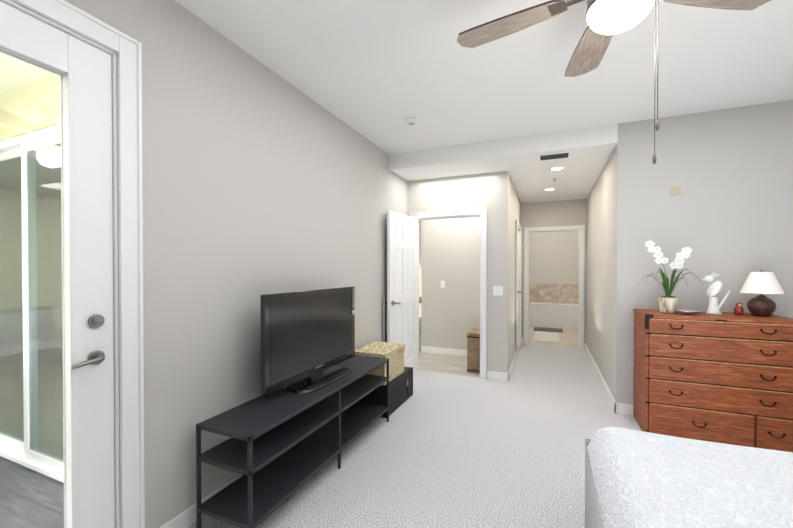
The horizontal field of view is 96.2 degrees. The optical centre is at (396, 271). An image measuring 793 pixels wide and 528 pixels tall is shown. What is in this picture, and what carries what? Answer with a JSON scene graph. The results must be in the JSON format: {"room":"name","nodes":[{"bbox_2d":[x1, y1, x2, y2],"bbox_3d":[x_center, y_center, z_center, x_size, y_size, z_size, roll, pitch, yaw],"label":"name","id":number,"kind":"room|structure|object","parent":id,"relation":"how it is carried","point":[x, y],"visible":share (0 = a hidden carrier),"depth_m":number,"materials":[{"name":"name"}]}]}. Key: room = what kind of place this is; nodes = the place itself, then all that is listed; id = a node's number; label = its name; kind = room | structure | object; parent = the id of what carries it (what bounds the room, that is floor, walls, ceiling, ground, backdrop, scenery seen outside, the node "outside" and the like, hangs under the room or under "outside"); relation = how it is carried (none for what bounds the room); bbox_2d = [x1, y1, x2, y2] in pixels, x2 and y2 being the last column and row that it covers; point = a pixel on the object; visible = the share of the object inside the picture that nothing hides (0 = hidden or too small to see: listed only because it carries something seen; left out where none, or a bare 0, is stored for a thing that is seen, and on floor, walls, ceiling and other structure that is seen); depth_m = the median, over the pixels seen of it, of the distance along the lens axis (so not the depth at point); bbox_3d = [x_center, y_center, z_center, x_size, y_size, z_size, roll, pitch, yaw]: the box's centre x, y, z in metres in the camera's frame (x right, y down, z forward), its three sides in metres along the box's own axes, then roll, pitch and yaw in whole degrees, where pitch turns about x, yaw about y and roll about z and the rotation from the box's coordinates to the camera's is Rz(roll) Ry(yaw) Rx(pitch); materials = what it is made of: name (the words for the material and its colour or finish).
{"room":"bedroom","nodes":[
{"label":"bedroom","id":0,"kind":"room"},
{"bbox_2d":[0,52,60,197],"bbox_3d":[-3.601,-1.335,4.121,6.110,0.100,11.400,0,1,23],"label":"ceiling","id":1,"kind":"structure","parent":0,"point":[20,69],"depth_m":2.46,"materials":[{"name":"beige paint"}]},
{"bbox_2d":[0,74,60,140],"bbox_3d":[-4.027,0.034,3.130,6.110,2.620,0.120,0,1,23],"label":"wall","id":2,"kind":"structure","parent":0,"point":[36,102],"depth_m":2.39,"materials":[{"name":"beige paint"}]},
{"bbox_2d":[0,124,63,482],"bbox_3d":[-2.589,0.201,2.515,2.792,2.297,0.100,0,1,23],"label":"doors","id":3,"kind":"structure","parent":2,"relation":"in","point":[26,264],"depth_m":2.49,"materials":[{"name":"white glass"}]},
{"bbox_2d":[11,0,407,527],"bbox_3d":[-0.955,-0.019,2.395,0.120,2.740,5.610,0,1,23],"label":"wall","id":4,"kind":"structure","parent":0,"point":[259,178],"depth_m":2.08,"materials":[{"name":"grey paint"}]},
{"bbox_2d":[0,1,114,527],"bbox_3d":[-1.416,0.200,1.176,0.117,2.299,0.862,0,1,23],"label":"door","id":5,"kind":"structure","parent":4,"relation":"in","point":[82,69],"depth_m":1.46,"materials":[{"name":"white"}]},
{"bbox_2d":[0,0,144,527],"bbox_3d":[-1.452,0.154,1.189,0.145,2.412,1.067,0,1,23],"label":"door frame","id":6,"kind":"structure","parent":4,"relation":"attached to","point":[128,226],"depth_m":1.59,"materials":[{"name":"white wood"}]},
{"bbox_2d":[159,474,242,527],"bbox_3d":[-0.509,1.293,3.261,0.035,0.100,3.450,0,1,23],"label":"baseboard","id":7,"kind":"structure","parent":4,"relation":"attached to","point":[186,518],"depth_m":1.88,"materials":[{"name":"white"}]},
{"bbox_2d":[383,210,417,371],"bbox_3d":[0.081,0.305,4.422,0.163,2.030,0.830,0,1,27],"label":"entry door","id":8,"kind":"structure","parent":4,"relation":"in","point":[402,279],"depth_m":4.39,"materials":[{"name":"white wood"}]},
{"bbox_2d":[0,189,479,355],"bbox_3d":[-2.086,0.007,6.027,7.420,2.620,6.730,0,1,23],"label":"wall","id":9,"kind":"structure","parent":0,"point":[449,255],"depth_m":5.70,"materials":[{"name":"grey paint"}]},
{"bbox_2d":[421,346,466,356],"bbox_3d":[1.025,1.271,5.584,1.340,0.100,0.014,0,1,23],"label":"baseboard","id":10,"kind":"structure","parent":9,"relation":"attached to","point":[458,352],"depth_m":5.69,"materials":[{"name":"white"}]},
{"bbox_2d":[0,326,578,527],"bbox_3d":[-1.973,1.366,4.296,8.990,0.065,12.950,0,1,23],"label":"floor","id":11,"kind":"structure","parent":0,"point":[15,470],"depth_m":2.94,"materials":[{"name":"brown wood"}]},
{"bbox_2d":[467,328,479,373],"bbox_3d":[1.200,1.067,4.820,0.412,0.520,0.432,0,1,23],"label":"chest","id":12,"kind":"object","parent":11,"relation":"on","point":[473,350],"visible":0.42,"depth_m":4.67,"materials":[{"name":"brown wood"}]},
{"bbox_2d":[534,331,559,341],"bbox_3d":[3.029,1.298,7.169,0.450,0.015,1.050,0,1,23],"label":"bath rug","id":13,"kind":"object","parent":11,"relation":"on","point":[547,336],"visible":1,"depth_m":7.10,"materials":[{"name":"white fabric"}]},
{"bbox_2d":[533,327,562,332],"bbox_3d":[3.388,1.292,7.951,0.600,0.013,0.470,0,1,23],"label":"area rug","id":14,"kind":"object","parent":11,"relation":"on","point":[547,329],"visible":0.98,"depth_m":7.93,"materials":[{"name":"grey fabric"}]},
{"bbox_2d":[529,283,578,329],"bbox_3d":[3.836,0.795,8.375,1.489,1.000,0.649,0,1,23],"label":"bathtub","id":15,"kind":"object","parent":11,"relation":"on","point":[553,305],"visible":0.71,"depth_m":8.29,"materials":[{"name":"white ceramic"}]},
{"bbox_2d":[189,344,641,527],"bbox_3d":[1.552,1.374,2.543,4.390,0.050,7.820,0,1,23],"label":"floor","id":16,"kind":"structure","parent":0,"point":[440,450],"depth_m":2.57,"materials":[{"name":"grey carpet"}]},
{"bbox_2d":[196,355,388,527],"bbox_3d":[-0.552,1.067,2.517,0.372,0.566,1.622,0,1,23],"label":"tv stand","id":17,"kind":"object","parent":16,"relation":"on","point":[278,448],"visible":0.96,"depth_m":2.08,"materials":[{"name":"black metal"}]},
{"bbox_2d":[260,286,354,395],"bbox_3d":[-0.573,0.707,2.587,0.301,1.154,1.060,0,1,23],"label":"tv","id":18,"kind":"object","parent":17,"relation":"on","point":[307,340],"visible":0.96,"depth_m":2.43,"materials":[{"name":"black plastic"}]},
{"bbox_2d":[359,367,412,418],"bbox_3d":[-0.128,1.188,3.625,0.402,0.302,0.672,0,1,23],"label":"trunk","id":19,"kind":"object","parent":16,"relation":"on","point":[400,389],"visible":0.56,"depth_m":3.41,"materials":[{"name":"black wood"}]},
{"bbox_2d":[355,341,404,384],"bbox_3d":[-0.157,0.895,3.537,0.374,0.285,0.500,0,1,23],"label":"basket","id":20,"kind":"object","parent":19,"relation":"on","point":[393,353],"visible":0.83,"depth_m":3.45,"materials":[{"name":"wicker"}]},
{"bbox_2d":[585,426,792,527],"bbox_3d":[1.584,1.060,0.517,2.150,0.616,2.020,0,1,23],"label":"bed","id":21,"kind":"object","parent":16,"relation":"on","point":[637,479],"visible":1,"depth_m":1.30,"materials":[{"name":"white fabric"}]},
{"bbox_2d":[633,309,792,451],"bbox_3d":[2.546,0.845,2.914,0.949,1.002,0.452,0,1,23],"label":"dresser","id":22,"kind":"object","parent":16,"relation":"on","point":[725,377],"visible":1,"depth_m":2.73,"materials":[{"name":"brown wood"}]},
{"bbox_2d":[639,241,700,312],"bbox_3d":[2.311,0.039,3.004,0.442,0.610,0.362,0,1,23],"label":"orchid plant","id":23,"kind":"object","parent":22,"relation":"on","point":[668,303],"visible":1,"depth_m":2.99,"materials":[{"name":"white plant"}]},
{"bbox_2d":[676,309,702,314],"bbox_3d":[2.365,0.328,2.873,0.194,0.034,0.144,0,1,-2],"label":"dish","id":24,"kind":"object","parent":22,"relation":"on","point":[688,312],"visible":1,"depth_m":2.84,"materials":[{"name":"white"}]},
{"bbox_2d":[701,272,729,314],"bbox_3d":[2.598,0.172,2.899,0.177,0.346,0.104,0,1,43],"label":"bird figurine","id":25,"kind":"object","parent":22,"relation":"on","point":[713,290],"visible":1,"depth_m":2.88,"materials":[{"name":"white ceramic"}]},
{"bbox_2d":[734,302,743,314],"bbox_3d":[2.738,0.294,2.845,0.060,0.103,0.060,0,1,23],"label":"doll","id":26,"kind":"object","parent":22,"relation":"on","point":[738,309],"visible":1,"depth_m":2.83,"materials":[{"name":"red ceramic"}]},
{"bbox_2d":[740,269,784,316],"bbox_3d":[2.871,0.164,2.798,0.250,0.365,0.250,0,1,23],"label":"table lamp","id":27,"kind":"object","parent":22,"relation":"on","point":[761,283],"visible":1,"depth_m":2.74,"materials":[{"name":"white fabric"}]},
{"bbox_2d":[408,171,508,372],"bbox_3d":[0.776,0.050,4.643,1.310,2.560,0.120,0,1,23],"label":"wall","id":28,"kind":"structure","parent":0,"point":[489,192],"depth_m":4.41,"materials":[{"name":"grey paint"}]},
{"bbox_2d":[410,208,486,378],"bbox_3d":[0.679,0.269,4.687,1.017,2.117,0.165,0,1,23],"label":"door frame","id":29,"kind":"structure","parent":28,"relation":"attached to","point":[468,213],"depth_m":4.44,"materials":[{"name":"white wood"}]},
{"bbox_2d":[493,286,502,295],"bbox_3d":[1.247,0.232,4.372,0.115,0.115,0.012,0,1,23],"label":"light switch","id":30,"kind":"object","parent":28,"relation":"attached to","point":[497,290],"visible":1,"depth_m":4.37,"materials":[{"name":"white plastic"}]},
{"bbox_2d":[175,0,792,154],"bbox_3d":[0.924,-1.428,1.192,4.510,0.100,4.890,0,1,23],"label":"ceiling","id":31,"kind":"structure","parent":0,"point":[377,72],"depth_m":2.37,"materials":[{"name":"white paint"}]},
{"bbox_2d":[405,117,417,124],"bbox_3d":[0.139,-1.377,3.271,0.116,0.040,0.116,0,1,23],"label":"smoke detector","id":32,"kind":"object","parent":31,"relation":"attached to","point":[411,121],"visible":1,"depth_m":3.24,"materials":[{"name":"white plastic"}]},
{"bbox_2d":[457,0,770,163],"bbox_3d":[0.855,-0.895,1.418,1.271,0.970,1.264,0,1,23],"label":"ceiling fan","id":33,"kind":"object","parent":31,"relation":"hanging from","point":[606,20],"visible":1,"depth_m":1.49,"materials":[{"name":"brown wood"}]},
{"bbox_2d":[389,124,617,202],"bbox_3d":[1.613,-1.376,5.257,2.600,0.280,3.130,0,1,23],"label":"ceiling","id":34,"kind":"structure","parent":0,"point":[591,149],"depth_m":4.06,"materials":[{"name":"white paint"}]},
{"bbox_2d":[538,151,570,160],"bbox_3d":[1.660,-1.216,3.745,0.310,0.011,0.200,0,1,23],"label":"ceiling vent","id":35,"kind":"object","parent":34,"relation":"in","point":[551,156],"visible":0.98,"depth_m":3.73,"materials":[{"name":"white"}]},
{"bbox_2d":[549,166,563,170],"bbox_3d":[1.899,-1.222,4.219,0.170,0.009,0.170,0,1,23],"label":"recessed light","id":36,"kind":"object","parent":34,"relation":"in","point":[558,168],"visible":0.96,"depth_m":4.21,"materials":[{"name":"white"}]},
{"bbox_2d":[509,174,520,367],"bbox_3d":[1.818,0.041,5.574,0.120,2.560,2.410,0,1,23],"label":"wall","id":37,"kind":"structure","parent":0,"point":[514,208],"depth_m":4.90,"materials":[{"name":"grey paint"}]},
{"bbox_2d":[506,353,515,380],"bbox_3d":[1.576,1.278,4.844,0.014,0.100,1.124,0,1,23],"label":"baseboard","id":38,"kind":"structure","parent":37,"relation":"attached to","point":[508,374],"depth_m":4.65,"materials":[{"name":"white"}]},
{"bbox_2d":[515,220,520,359],"bbox_3d":[1.929,0.267,5.806,0.141,2.102,0.927,0,1,23],"label":"door frame","id":39,"kind":"structure","parent":37,"relation":"attached to","point":[518,227],"depth_m":6.14,"materials":[{"name":"white wood"}]},
{"bbox_2d":[517,230,521,347],"bbox_3d":[1.939,0.302,5.803,0.163,2.010,0.766,0,1,23],"label":"closet door","id":40,"kind":"structure","parent":37,"relation":"in","point":[518,291],"depth_m":6.04,"materials":[{"name":"white wood"}]},
{"bbox_2d":[521,199,585,342],"bbox_3d":[2.769,0.035,6.317,1.050,2.560,0.100,0,1,23],"label":"wall","id":41,"kind":"structure","parent":0,"point":[555,213],"depth_m":6.27,"materials":[{"name":"grey paint"}]},
{"bbox_2d":[524,225,584,348],"bbox_3d":[2.778,0.257,6.303,0.967,2.112,0.121,0,1,23],"label":"door frame","id":42,"kind":"structure","parent":41,"relation":"attached to","point":[581,228],"depth_m":6.20,"materials":[{"name":"white wood"}]},
{"bbox_2d":[529,230,578,283],"bbox_3d":[3.927,0.042,8.748,1.560,2.500,0.120,0,1,23],"label":"wall","id":43,"kind":"structure","parent":0,"point":[553,257],"depth_m":8.70,"materials":[{"name":"grey paint"}]},
{"bbox_2d":[586,121,633,403],"bbox_3d":[2.715,-0.041,4.693,0.120,2.740,2.930,0,1,23],"label":"wall","id":44,"kind":"structure","parent":0,"point":[610,202],"depth_m":3.55,"materials":[{"name":"grey paint"}]},
{"bbox_2d":[584,343,617,413],"bbox_3d":[2.648,1.279,4.726,0.020,0.100,2.944,0,1,23],"label":"baseboard","id":45,"kind":"structure","parent":44,"relation":"attached to","point":[614,405],"depth_m":4.07,"materials":[{"name":"white"}]},
{"bbox_2d":[630,100,792,404],"bbox_3d":[3.054,-0.025,3.022,1.770,2.740,0.120,0,1,23],"label":"wall","id":46,"kind":"structure","parent":0,"point":[727,214],"depth_m":3.08,"materials":[{"name":"grey paint"}]},
{"bbox_2d":[618,403,632,415],"bbox_3d":[2.959,1.295,3.002,1.860,0.100,0.014,0,1,23],"label":"baseboard","id":47,"kind":"structure","parent":46,"relation":"attached to","point":[626,409],"depth_m":3.34,"materials":[{"name":"white"}]},
{"bbox_2d":[671,186,680,194],"bbox_3d":[2.500,-0.727,3.182,0.075,0.075,0.006,0,1,23],"label":"door chime","id":48,"kind":"object","parent":46,"relation":"attached to","point":[675,190],"visible":1,"depth_m":3.18,"materials":[{"name":"beige plastic"}]}
]}

